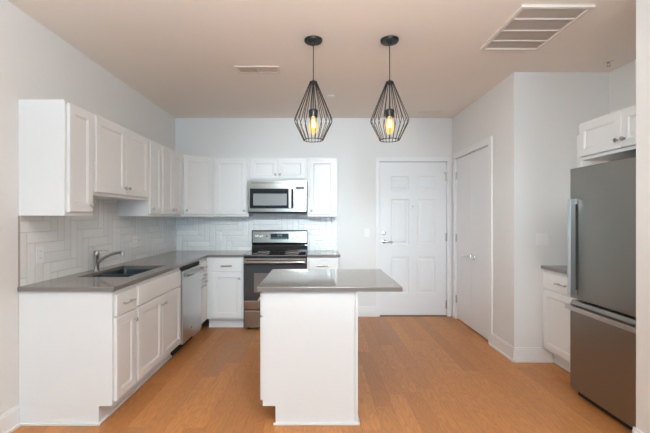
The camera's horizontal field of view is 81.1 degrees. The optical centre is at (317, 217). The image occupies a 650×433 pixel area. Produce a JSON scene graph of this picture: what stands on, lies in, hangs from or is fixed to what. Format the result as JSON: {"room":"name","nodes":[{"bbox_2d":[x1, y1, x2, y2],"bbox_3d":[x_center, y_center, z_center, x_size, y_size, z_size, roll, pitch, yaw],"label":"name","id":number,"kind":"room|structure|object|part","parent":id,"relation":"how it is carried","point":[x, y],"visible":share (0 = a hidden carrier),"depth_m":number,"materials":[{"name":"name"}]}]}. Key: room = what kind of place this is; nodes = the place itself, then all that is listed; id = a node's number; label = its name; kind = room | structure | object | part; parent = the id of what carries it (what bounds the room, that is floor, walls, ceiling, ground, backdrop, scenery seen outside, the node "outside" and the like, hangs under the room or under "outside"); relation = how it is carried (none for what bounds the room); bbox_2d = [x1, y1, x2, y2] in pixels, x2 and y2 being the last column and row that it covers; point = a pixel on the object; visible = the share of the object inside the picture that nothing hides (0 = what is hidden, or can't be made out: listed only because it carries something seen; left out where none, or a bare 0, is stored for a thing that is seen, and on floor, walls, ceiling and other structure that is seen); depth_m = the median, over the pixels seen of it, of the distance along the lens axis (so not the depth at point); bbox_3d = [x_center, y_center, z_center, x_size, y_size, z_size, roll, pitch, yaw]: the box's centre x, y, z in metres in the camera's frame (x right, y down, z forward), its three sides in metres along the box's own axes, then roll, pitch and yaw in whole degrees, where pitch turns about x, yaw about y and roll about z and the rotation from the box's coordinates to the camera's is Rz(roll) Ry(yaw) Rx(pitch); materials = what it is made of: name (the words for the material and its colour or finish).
{"room":"kitchen","nodes":[
{"label":"kitchen","id":0,"kind":"room"},
{"bbox_2d":[0,0,174,414],"bbox_3d":[-2.010,-0.005,2.817,0.100,2.731,4.834,0,0,0],"label":"wall","id":1,"kind":"structure","parent":0,"point":[36,63],"depth_m":2.52,"materials":[{"name":"paint"}]},
{"bbox_2d":[0,405,20,432],"bbox_3d":[-1.948,1.292,1.442,0.024,0.136,2.085,0,0,0],"label":"baseboard","id":2,"kind":"structure","parent":1,"relation":"attached to","point":[10,420],"depth_m":2.41,"materials":[{"name":"paint"}]},
{"bbox_2d":[19,99,94,215],"bbox_3d":[-1.784,-0.393,2.643,0.352,0.762,0.305,0,0,0],"label":"upper cabinet","id":3,"kind":"object","parent":1,"relation":"attached to","point":[56,135],"visible":1,"depth_m":2.49,"materials":[{"name":"paint"}]},
{"bbox_3d":[-1.648,-0.397,2.643,0.020,0.718,0.261,0,0,0],"label":"door","id":4,"kind":"part","parent":3,"relation":"part of","materials":[{"name":"paint"}]},
{"bbox_2d":[18,199,175,286],"bbox_3d":[-1.954,0.159,3.856,0.011,0.646,2.738,0,0,0],"label":"tile backsplash","id":5,"kind":"structure","parent":1,"relation":"attached to","point":[70,243],"depth_m":3.21,"materials":[{"name":"white tile"}]},
{"bbox_2d":[36,246,43,262],"bbox_3d":[-1.948,0.260,2.667,0.008,0.116,0.070,0,0,0],"label":"wall outlet","id":6,"kind":"object","parent":5,"relation":"attached to","point":[40,249],"visible":1,"depth_m":2.66,"materials":[{"name":"white plastic"}]},
{"bbox_2d":[132,236,136,247],"bbox_3d":[-1.948,0.260,4.050,0.008,0.116,0.116,0,0,0],"label":"wall outlet","id":7,"kind":"object","parent":5,"relation":"attached to","point":[134,239],"visible":1,"depth_m":4.04,"materials":[{"name":"white plastic"}]},
{"bbox_2d":[92,113,148,200],"bbox_3d":[-1.784,-0.469,3.253,0.352,0.610,0.913,0,0,0],"label":"upper cabinet","id":8,"kind":"object","parent":1,"relation":"attached to","point":[120,154],"visible":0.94,"depth_m":3.16,"materials":[{"name":"paint"}]},
{"bbox_3d":[-1.648,-0.473,3.035,0.020,0.566,0.433,0,0,0],"label":"door","id":9,"kind":"part","parent":8,"relation":"part of","materials":[{"name":"paint"}]},
{"bbox_3d":[-1.648,-0.473,3.471,0.020,0.566,0.433,0,0,0],"label":"door","id":10,"kind":"part","parent":8,"relation":"part of","materials":[{"name":"paint"}]},
{"bbox_2d":[118,139,160,215],"bbox_3d":[-1.784,-0.393,3.863,0.352,0.762,0.305,0,0,0],"label":"upper cabinet","id":11,"kind":"object","parent":1,"relation":"attached to","point":[152,207],"visible":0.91,"depth_m":3.75,"materials":[{"name":"paint"}]},
{"bbox_3d":[-1.648,-0.397,3.863,0.020,0.718,0.261,0,0,0],"label":"door","id":12,"kind":"part","parent":11,"relation":"part of","materials":[{"name":"paint"}]},
{"bbox_2d":[155,145,181,216],"bbox_3d":[-1.784,-0.393,4.320,0.352,0.762,0.610,0,0,0],"label":"upper cabinet","id":13,"kind":"object","parent":1,"relation":"attached to","point":[171,160],"visible":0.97,"depth_m":4.26,"materials":[{"name":"paint"}]},
{"bbox_3d":[-1.648,-0.397,4.177,0.020,0.718,0.281,0,0,0],"label":"door","id":14,"kind":"part","parent":13,"relation":"part of","materials":[{"name":"paint"}]},
{"bbox_3d":[-1.648,-0.397,4.462,0.020,0.718,0.281,0,0,0],"label":"door","id":15,"kind":"part","parent":13,"relation":"part of","materials":[{"name":"paint"}]},
{"bbox_2d":[175,118,451,315],"bbox_3d":[0.447,-0.005,5.294,4.813,2.731,0.120,0,0,0],"label":"wall","id":16,"kind":"structure","parent":0,"point":[354,142],"depth_m":5.23,"materials":[{"name":"paint"}]},
{"bbox_2d":[181,154,212,216],"bbox_3d":[-1.655,-0.393,4.926,0.610,0.762,0.615,0,0,0],"label":"upper cabinet","id":17,"kind":"object","parent":16,"relation":"attached to","point":[197,171],"visible":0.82,"depth_m":4.76,"materials":[{"name":"paint"}]},
{"bbox_2d":[213,158,252,216],"bbox_3d":[-1.121,-0.393,5.056,0.456,0.762,0.356,0,0,0],"label":"upper cabinet","id":18,"kind":"object","parent":16,"relation":"attached to","point":[230,175],"visible":0.95,"depth_m":4.92,"materials":[{"name":"paint"}]},
{"bbox_2d":[176,214,335,249],"bbox_3d":[-0.848,0.201,5.229,2.207,0.502,0.011,0,0,0],"label":"tile backsplash","id":19,"kind":"structure","parent":16,"relation":"attached to","point":[192,233],"depth_m":5.22,"materials":[{"name":"white tile"}]},
{"bbox_2d":[249,158,306,180],"bbox_3d":[-0.512,-0.623,5.056,0.760,0.302,0.356,0,0,0],"label":"upper cabinet","id":20,"kind":"object","parent":16,"relation":"attached to","point":[260,169],"visible":0.95,"depth_m":4.91,"materials":[{"name":"paint"}]},
{"bbox_3d":[-0.692,-0.627,4.919,0.356,0.258,0.020,0,0,0],"label":"door","id":21,"kind":"part","parent":20,"relation":"part of","materials":[{"name":"paint"}]},
{"bbox_2d":[248,181,306,212],"bbox_3d":[-0.513,-0.262,5.013,0.753,0.417,0.438,0,0,0],"label":"microwave","id":22,"kind":"object","parent":20,"relation":"attached to","point":[263,196],"visible":1,"depth_m":4.83,"materials":[{"name":"silver metal"}]},
{"bbox_3d":[-0.583,-0.241,4.833,0.555,0.253,0.006,0,0,0],"label":"door glass","id":23,"kind":"part","parent":22,"relation":"part of","materials":[{"name":"black glass"}]},
{"bbox_3d":[-0.347,-0.241,4.812,0.035,0.247,0.037,0,0,0],"label":"handle","id":24,"kind":"part","parent":22,"relation":"part of","materials":[{"name":"silver metal"}]},
{"bbox_3d":[-0.222,-0.271,4.833,0.157,0.375,0.006,0,0,0],"label":"control panel","id":25,"kind":"part","parent":22,"relation":"part of","materials":[{"name":"silver metal"}]},
{"bbox_3d":[-0.332,-0.627,4.919,0.356,0.258,0.020,0,0,0],"label":"door","id":26,"kind":"part","parent":20,"relation":"part of","materials":[{"name":"paint"}]},
{"bbox_2d":[307,158,336,216],"bbox_3d":[0.062,-0.393,5.056,0.384,0.762,0.356,0,0,0],"label":"upper cabinet","id":27,"kind":"object","parent":16,"relation":"attached to","point":[321,172],"visible":1,"depth_m":4.92,"materials":[{"name":"paint"}]},
{"bbox_2d":[364,229,368,236],"bbox_3d":[0.680,0.210,5.230,0.070,0.116,0.008,0,0,0],"label":"light switch","id":28,"kind":"object","parent":16,"relation":"attached to","point":[366,231],"visible":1,"depth_m":5.23,"materials":[{"name":"white plastic"}]},
{"bbox_2d":[358,306,376,316],"bbox_3d":[0.545,1.292,5.222,0.540,0.136,0.024,0,0,0],"label":"baseboard","id":29,"kind":"structure","parent":16,"relation":"attached to","point":[363,311],"depth_m":5.22,"materials":[{"name":"paint"}]},
{"bbox_2d":[380,162,446,314],"bbox_3d":[1.325,0.291,5.239,0.929,2.110,0.102,0,0,0],"label":"door","id":30,"kind":"structure","parent":16,"relation":"in","point":[413,235],"depth_m":5.25,"materials":[{"name":"paint"}]},
{"bbox_2d":[376,158,450,316],"bbox_3d":[1.319,0.268,5.276,1.035,2.184,0.116,0,0,0],"label":"trim","id":31,"kind":"structure","parent":16,"relation":"attached to","point":[378,160],"depth_m":5.22,"materials":[{"name":"paint"}]},
{"bbox_2d":[380,315,446,315],"bbox_3d":[1.319,1.354,5.278,0.923,0.012,0.112,0,0,0],"label":"trim","id":32,"kind":"structure","parent":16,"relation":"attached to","point":[380,315],"depth_m":5.23,"materials":[{"name":"wood"}]},
{"bbox_2d":[7,0,635,117],"bbox_3d":[-0.100,-1.411,-2.373,8.400,0.080,15.454,0,0,0],"label":"ceiling","id":33,"kind":"structure","parent":0,"point":[182,56],"depth_m":3.08,"materials":[{"name":"paint"}]},
{"bbox_2d":[235,66,280,73],"bbox_3d":[-0.550,-1.366,3.521,0.400,0.010,0.169,0,0,0],"label":"ceiling vent","id":34,"kind":"object","parent":33,"relation":"in","point":[240,69],"visible":1,"depth_m":3.52,"materials":[{"name":"metal"}]},
{"bbox_2d":[294,35,331,141],"bbox_3d":[-0.032,-0.981,2.930,0.292,0.780,0.292,0,0,0],"label":"pendant light","id":35,"kind":"object","parent":33,"relation":"hanging from","point":[313,40],"visible":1,"depth_m":2.91,"materials":[{"name":"black metal"}]},
{"bbox_2d":[309,108,317,118],"bbox_3d":[-0.032,-0.802,2.930,0.072,0.066,0.072,0,0,0],"label":"socket","id":36,"kind":"object","parent":35,"relation":"attached to","point":[312,115],"depth_m":2.90,"materials":[{"name":"black metal"}]},
{"bbox_3d":[-0.032,-1.190,2.930,0.007,0.291,0.007,0,0,0],"label":"cord","id":37,"kind":"part","parent":35,"relation":"part of","materials":[{"name":"black metal"}]},
{"bbox_2d":[370,35,408,142],"bbox_3d":[0.556,-0.981,2.930,0.292,0.780,0.292,0,0,0],"label":"pendant light","id":38,"kind":"object","parent":33,"relation":"hanging from","point":[390,40],"visible":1,"depth_m":2.91,"materials":[{"name":"black metal"}]},
{"bbox_2d":[385,108,393,118],"bbox_3d":[0.556,-0.802,2.930,0.072,0.066,0.072,0,0,0],"label":"socket","id":39,"kind":"object","parent":38,"relation":"attached to","point":[387,112],"depth_m":2.90,"materials":[{"name":"black metal"}]},
{"bbox_3d":[0.556,-1.190,2.930,0.007,0.291,0.007,0,0,0],"label":"cord","id":40,"kind":"part","parent":38,"relation":"part of","materials":[{"name":"black metal"}]},
{"bbox_2d":[479,4,594,50],"bbox_3d":[1.550,-1.362,2.764,0.475,0.018,0.640,0,0,0],"label":"ceiling vent","id":41,"kind":"object","parent":33,"relation":"in","point":[530,27],"visible":1,"depth_m":2.71,"materials":[{"name":"metal"}]},
{"bbox_2d":[603,59,613,66],"bbox_3d":[2.550,-1.347,3.330,0.080,0.048,0.080,0,0,0],"label":"sprinkler","id":42,"kind":"object","parent":33,"relation":"attached to","point":[609,61],"visible":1,"depth_m":3.32,"materials":[{"name":"metal"}]},
{"bbox_2d":[11,316,631,432],"bbox_3d":[-0.100,1.390,-2.373,8.400,0.060,15.454,0,0,0],"label":"floor","id":43,"kind":"structure","parent":0,"point":[417,374],"depth_m":2.97,"materials":[{"name":"brown wood"}]},
{"bbox_2d":[19,284,137,425],"bbox_3d":[-1.624,0.921,2.636,0.668,0.878,0.319,0,0,0],"label":"base cabinet","id":44,"kind":"object","parent":43,"relation":"on","point":[77,350],"visible":0.95,"depth_m":2.49,"materials":[{"name":"paint"}]},
{"bbox_3d":[-1.689,1.352,2.484,0.538,0.016,0.014,0,0,0],"label":"shoe molding","id":45,"kind":"part","parent":44,"relation":"part of","materials":[{"name":"paint"}]},
{"bbox_3d":[-1.427,1.351,2.643,0.014,0.018,0.305,0,0,0],"label":"shoe molding","id":46,"kind":"part","parent":44,"relation":"part of","materials":[{"name":"paint"}]},
{"bbox_3d":[-1.336,0.582,2.643,0.020,0.144,0.261,0,0,0],"label":"drawer","id":47,"kind":"part","parent":44,"relation":"part of","materials":[{"name":"paint"}]},
{"bbox_3d":[-1.336,0.942,2.643,0.020,0.547,0.261,0,0,0],"label":"door","id":48,"kind":"part","parent":44,"relation":"part of","materials":[{"name":"paint"}]},
{"bbox_3d":[-1.308,0.583,2.643,0.036,0.012,0.135,0,0,0],"label":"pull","id":49,"kind":"part","parent":44,"relation":"part of","materials":[{"name":"silver metal"}]},
{"bbox_2d":[123,268,180,401],"bbox_3d":[-1.627,0.921,3.253,0.662,0.878,0.914,0,0,0],"label":"base cabinet","id":50,"kind":"object","parent":43,"relation":"on","point":[158,302],"visible":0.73,"depth_m":3.15,"materials":[{"name":"paint"}]},
{"bbox_2d":[17,250,251,291],"bbox_3d":[-1.424,0.467,3.847,1.054,0.030,2.756,0,0,0],"label":"countertop","id":51,"kind":"structure","parent":50,"relation":"on","point":[162,263],"depth_m":3.08,"materials":[{"name":"grey stone"}]},
{"bbox_2d":[93,250,123,270],"bbox_3d":[-1.776,0.366,3.235,0.261,0.171,0.054,0,0,0],"label":"faucet","id":52,"kind":"object","parent":51,"relation":"on","point":[97,259],"visible":1,"depth_m":3.22,"materials":[{"name":"silver metal"}]},
{"bbox_3d":[-1.766,0.336,3.235,0.219,0.102,0.030,0,0,0],"label":"spout","id":53,"kind":"part","parent":52,"relation":"part of","materials":[{"name":"silver metal"}]},
{"bbox_2d":[93,269,151,276],"bbox_3d":[-1.635,0.583,3.233,0.410,0.200,0.713,0,0,0],"label":"sink","id":54,"kind":"object","parent":51,"relation":"in","point":[122,272],"visible":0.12,"depth_m":3.47,"materials":[{"name":"metal"}]},
{"bbox_3d":[-1.635,0.583,3.056,0.410,0.200,0.358,0,0,0],"label":"bowl","id":55,"kind":"part","parent":54,"relation":"part of","materials":[{"name":"metal"}]},
{"bbox_3d":[-1.635,0.583,3.413,0.410,0.200,0.355,0,0,0],"label":"bowl","id":56,"kind":"part","parent":54,"relation":"part of","materials":[{"name":"metal"}]},
{"bbox_3d":[-1.427,1.351,3.253,0.014,0.018,0.914,0,0,0],"label":"shoe molding","id":57,"kind":"part","parent":50,"relation":"part of","materials":[{"name":"paint"}]},
{"bbox_3d":[-1.336,0.942,3.034,0.020,0.547,0.433,0,0,0],"label":"door","id":58,"kind":"part","parent":50,"relation":"part of","materials":[{"name":"paint"}]},
{"bbox_3d":[-1.336,0.582,3.253,0.020,0.144,0.870,0,0,0],"label":"drawer","id":59,"kind":"part","parent":50,"relation":"part of","materials":[{"name":"paint"}]},
{"bbox_3d":[-1.336,0.942,3.472,0.020,0.547,0.433,0,0,0],"label":"door","id":60,"kind":"part","parent":50,"relation":"part of","materials":[{"name":"paint"}]},
{"bbox_2d":[171,261,204,355],"bbox_3d":[-1.591,0.923,4.015,0.671,0.874,0.604,0,0,0],"label":"dishwasher","id":61,"kind":"object","parent":43,"relation":"on","point":[190,285],"visible":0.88,"depth_m":3.94,"materials":[{"name":"silver metal"}]},
{"bbox_3d":[-1.337,0.886,4.015,0.042,0.717,0.598,0,0,0],"label":"door","id":62,"kind":"part","parent":61,"relation":"part of","materials":[{"name":"silver metal"}]},
{"bbox_3d":[-1.286,0.571,4.015,0.062,0.033,0.556,0,0,0],"label":"handle","id":63,"kind":"part","parent":61,"relation":"part of","materials":[{"name":"silver metal"}]},
{"bbox_2d":[192,258,207,336],"bbox_3d":[-1.624,0.921,4.471,0.668,0.878,0.303,0,0,0],"label":"base cabinet","id":64,"kind":"object","parent":43,"relation":"on","point":[203,262],"visible":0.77,"depth_m":4.43,"materials":[{"name":"paint"}]},
{"bbox_3d":[-1.336,0.568,4.452,0.020,0.115,0.221,0,0,0],"label":"drawer","id":65,"kind":"part","parent":64,"relation":"part of","materials":[{"name":"paint"}]},
{"bbox_3d":[-1.336,1.010,4.452,0.020,0.410,0.221,0,0,0],"label":"drawer","id":66,"kind":"part","parent":64,"relation":"part of","materials":[{"name":"paint"}]},
{"bbox_3d":[-1.336,0.756,4.452,0.020,0.077,0.221,0,0,0],"label":"drawer","id":67,"kind":"part","parent":64,"relation":"part of","materials":[{"name":"paint"}]},
{"bbox_3d":[-1.336,0.671,4.452,0.020,0.073,0.221,0,0,0],"label":"drawer","id":68,"kind":"part","parent":64,"relation":"part of","materials":[{"name":"paint"}]},
{"bbox_2d":[207,257,243,326],"bbox_3d":[-1.119,0.921,4.901,0.452,0.878,0.666,0,0,0],"label":"base cabinet","id":69,"kind":"object","parent":43,"relation":"on","point":[225,277],"visible":0.9,"depth_m":4.61,"materials":[{"name":"paint"}]},
{"bbox_3d":[-1.119,1.351,4.705,0.452,0.018,0.014,0,0,0],"label":"shoe molding","id":70,"kind":"part","parent":69,"relation":"part of","materials":[{"name":"paint"}]},
{"bbox_3d":[-1.097,0.582,4.614,0.363,0.144,0.020,0,0,0],"label":"drawer","id":71,"kind":"part","parent":69,"relation":"part of","materials":[{"name":"paint"}]},
{"bbox_3d":[-1.097,0.942,4.614,0.363,0.547,0.020,0,0,0],"label":"door","id":72,"kind":"part","parent":69,"relation":"part of","materials":[{"name":"paint"}]},
{"bbox_2d":[243,230,307,328],"bbox_3d":[-0.513,0.766,4.866,0.758,1.188,0.717,0,0,0],"label":"range","id":73,"kind":"object","parent":43,"relation":"on","point":[271,249],"visible":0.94,"depth_m":4.58,"materials":[{"name":"silver metal"}]},
{"bbox_3d":[-0.513,1.056,4.600,0.752,0.104,0.046,0,0,0],"label":"door trim","id":74,"kind":"part","parent":73,"relation":"part of","materials":[{"name":"silver metal"}]},
{"bbox_3d":[-0.513,1.227,4.601,0.752,0.206,0.046,0,0,0],"label":"storage drawer","id":75,"kind":"part","parent":73,"relation":"part of","materials":[{"name":"silver metal"}]},
{"bbox_3d":[-0.513,0.534,4.543,0.718,0.038,0.071,0,0,0],"label":"handle","id":76,"kind":"part","parent":73,"relation":"part of","materials":[{"name":"silver metal"}]},
{"bbox_3d":[-0.513,0.747,4.601,0.752,0.510,0.045,0,0,0],"label":"oven door","id":77,"kind":"part","parent":73,"relation":"part of","materials":[{"name":"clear glass"}]},
{"bbox_3d":[-0.513,0.526,4.580,0.752,0.068,0.008,0,0,0],"label":"door trim","id":78,"kind":"part","parent":73,"relation":"part of","materials":[{"name":"silver metal"}]},
{"bbox_3d":[-0.513,0.461,4.857,0.758,0.012,0.563,0,0,0],"label":"cooktop frame","id":79,"kind":"part","parent":73,"relation":"part of","materials":[{"name":"silver metal"}]},
{"bbox_2d":[245,251,306,254],"bbox_3d":[-0.513,0.452,4.859,0.744,0.006,0.550,0,0,0],"label":"glass cooktop","id":80,"kind":"object","parent":73,"relation":"in","point":[252,252],"depth_m":4.74,"materials":[{"name":"glass"}]},
{"bbox_3d":[-0.513,0.264,5.149,0.732,0.152,0.017,0,0,0],"label":"control panel","id":81,"kind":"part","parent":73,"relation":"part of","materials":[{"name":"silver metal"}]},
{"bbox_2d":[258,292,359,424],"bbox_3d":[-0.069,0.921,2.898,0.694,0.878,0.833,0,0,0],"label":"kitchen island","id":82,"kind":"object","parent":43,"relation":"on","point":[309,340],"visible":0.83,"depth_m":2.50,"materials":[{"name":"paint"}]},
{"bbox_3d":[-0.370,0.575,2.704,0.020,0.154,0.371,0,0,0],"label":"drawer","id":83,"kind":"part","parent":82,"relation":"part of","materials":[{"name":"paint"}]},
{"bbox_3d":[-0.370,0.936,2.704,0.020,0.548,0.371,0,0,0],"label":"door","id":84,"kind":"part","parent":82,"relation":"part of","materials":[{"name":"paint"}]},
{"bbox_3d":[-0.006,1.352,2.898,0.568,0.016,0.833,0,0,0],"label":"shoe molding","id":85,"kind":"part","parent":82,"relation":"part of","materials":[{"name":"paint"}]},
{"bbox_2d":[257,269,402,291],"bbox_3d":[0.080,0.467,2.898,0.948,0.030,0.863,0,0,0],"label":"island countertop","id":86,"kind":"structure","parent":82,"relation":"on","point":[277,280],"depth_m":2.68,"materials":[{"name":"grey stone"}]},
{"bbox_3d":[0.256,0.921,2.900,0.018,0.878,0.818,0,0,0],"label":"panel","id":87,"kind":"part","parent":82,"relation":"part of","materials":[{"name":"paint"}]},
{"bbox_2d":[307,257,337,268],"bbox_3d":[0.062,0.921,4.901,0.381,0.878,0.666,0,0,0],"label":"base cabinet","id":88,"kind":"object","parent":43,"relation":"on","point":[312,262],"visible":0.23,"depth_m":4.60,"materials":[{"name":"paint"}]},
{"bbox_2d":[307,250,339,256],"bbox_3d":[0.075,0.467,4.912,0.404,0.030,0.626,0,0,0],"label":"countertop","id":89,"kind":"structure","parent":88,"relation":"on","point":[311,253],"depth_m":4.77,"materials":[{"name":"grey stone"}]},
{"bbox_2d":[543,269,578,371],"bbox_3d":[2.416,0.921,3.277,0.673,0.878,0.612,0,0,0],"label":"base cabinet","id":90,"kind":"object","parent":43,"relation":"on","point":[556,318],"visible":0.34,"depth_m":3.38,"materials":[{"name":"paint"}]},
{"bbox_2d":[541,265,566,273],"bbox_3d":[2.429,0.467,3.275,0.647,0.030,0.619,0,0,0],"label":"countertop","id":91,"kind":"structure","parent":90,"relation":"on","point":[556,268],"depth_m":3.44,"materials":[{"name":"grey stone"}]},
{"bbox_3d":[2.125,0.582,3.277,0.020,0.144,0.568,0,0,0],"label":"drawer","id":92,"kind":"part","parent":90,"relation":"part of","materials":[{"name":"paint"}]},
{"bbox_3d":[2.216,1.351,3.277,0.014,0.018,0.612,0,0,0],"label":"shoe molding","id":93,"kind":"part","parent":90,"relation":"part of","materials":[{"name":"paint"}]},
{"bbox_2d":[565,157,635,430],"bbox_3d":[2.293,0.485,2.579,0.807,1.750,0.718,0,0,0],"label":"refrigerator","id":94,"kind":"object","parent":43,"relation":"on","point":[601,205],"visible":0.82,"depth_m":2.58,"materials":[{"name":"metal"}]},
{"bbox_3d":[1.927,0.223,2.876,0.053,0.725,0.035,0,0,0],"label":"handle","id":95,"kind":"part","parent":94,"relation":"part of","materials":[{"name":"silver metal"}]},
{"bbox_3d":[1.921,0.676,2.579,0.063,0.032,0.658,0,0,0],"label":"handle","id":96,"kind":"part","parent":94,"relation":"part of","materials":[{"name":"silver metal"}]},
{"bbox_3d":[1.983,0.120,2.579,0.062,0.989,0.718,0,0,0],"label":"fridge door","id":97,"kind":"part","parent":94,"relation":"part of","materials":[{"name":"metal"}]},
{"bbox_3d":[1.983,0.969,2.579,0.062,0.673,0.718,0,0,0],"label":"freezer drawer","id":98,"kind":"part","parent":94,"relation":"part of","materials":[{"name":"metal"}]},
{"bbox_2d":[452,72,524,346],"bbox_3d":[1.905,-0.005,4.410,0.100,2.731,1.649,0,0,0],"label":"wall","id":99,"kind":"structure","parent":0,"point":[499,113],"depth_m":3.73,"materials":[{"name":"paint"}]},
{"bbox_2d":[456,153,471,327],"bbox_3d":[1.855,0.278,4.854,0.093,2.129,0.506,0,0,0],"label":"door","id":100,"kind":"structure","parent":99,"relation":"in","point":[464,164],"depth_m":4.83,"materials":[{"name":"paint"}]},
{"bbox_2d":[453,136,492,343],"bbox_3d":[1.897,0.248,4.599,0.116,2.224,1.156,0,0,0],"label":"trim","id":101,"kind":"structure","parent":99,"relation":"attached to","point":[488,141],"depth_m":4.09,"materials":[{"name":"paint"}]},
{"bbox_2d":[469,146,487,339],"bbox_3d":[1.855,0.278,4.344,0.093,2.129,0.506,0,0,0],"label":"door","id":102,"kind":"structure","parent":99,"relation":"in","point":[479,257],"depth_m":4.35,"materials":[{"name":"paint"}]},
{"bbox_2d":[489,333,642,432],"bbox_3d":[1.843,1.292,2.231,0.024,0.136,3.662,0,0,0],"label":"baseboard","id":103,"kind":"structure","parent":99,"relation":"attached to","point":[498,344],"depth_m":3.73,"materials":[{"name":"paint"}]},
{"bbox_2d":[525,72,608,346],"bbox_3d":[2.354,-0.005,3.635,0.798,2.731,0.100,0,0,0],"label":"wall","id":104,"kind":"structure","parent":0,"point":[556,103],"depth_m":3.58,"materials":[{"name":"paint"}]},
{"bbox_2d":[515,347,552,362],"bbox_3d":[2.035,1.292,3.573,0.360,0.136,0.024,0,0,0],"label":"baseboard","id":105,"kind":"structure","parent":104,"relation":"attached to","point":[522,354],"depth_m":3.57,"materials":[{"name":"paint"}]},
{"bbox_2d":[609,59,635,112],"bbox_3d":[2.803,-0.005,3.674,0.100,2.731,3.121,0,0,0],"label":"wall","id":106,"kind":"structure","parent":0,"point":[622,80],"depth_m":3.43,"materials":[{"name":"paint"}]},
{"bbox_2d":[577,135,610,167],"bbox_3d":[2.575,-0.393,3.366,0.356,0.762,0.436,0,0,0],"label":"upper cabinet","id":107,"kind":"object","parent":106,"relation":"attached to","point":[579,163],"visible":0.06,"depth_m":3.49,"materials":[{"name":"paint"}]},
{"bbox_2d":[579,104,635,160],"bbox_3d":[2.436,-0.622,2.691,0.634,0.305,0.910,0,0,0],"label":"upper cabinet","id":108,"kind":"object","parent":106,"relation":"attached to","point":[611,136],"visible":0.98,"depth_m":2.83,"materials":[{"name":"paint"}]},
{"bbox_3d":[2.160,-0.625,2.909,0.020,0.261,0.431,0,0,0],"label":"door","id":109,"kind":"part","parent":108,"relation":"part of","materials":[{"name":"paint"}]},
{"bbox_3d":[2.160,-0.625,2.474,0.020,0.261,0.431,0,0,0],"label":"door","id":110,"kind":"part","parent":108,"relation":"part of","materials":[{"name":"paint"}]},
{"bbox_2d":[636,0,649,432],"bbox_3d":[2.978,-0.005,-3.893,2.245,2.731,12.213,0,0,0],"label":"wall pillar","id":111,"kind":"structure","parent":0,"point":[642,6],"depth_m":2.17,"materials":[{"name":"paint"}]}
]}

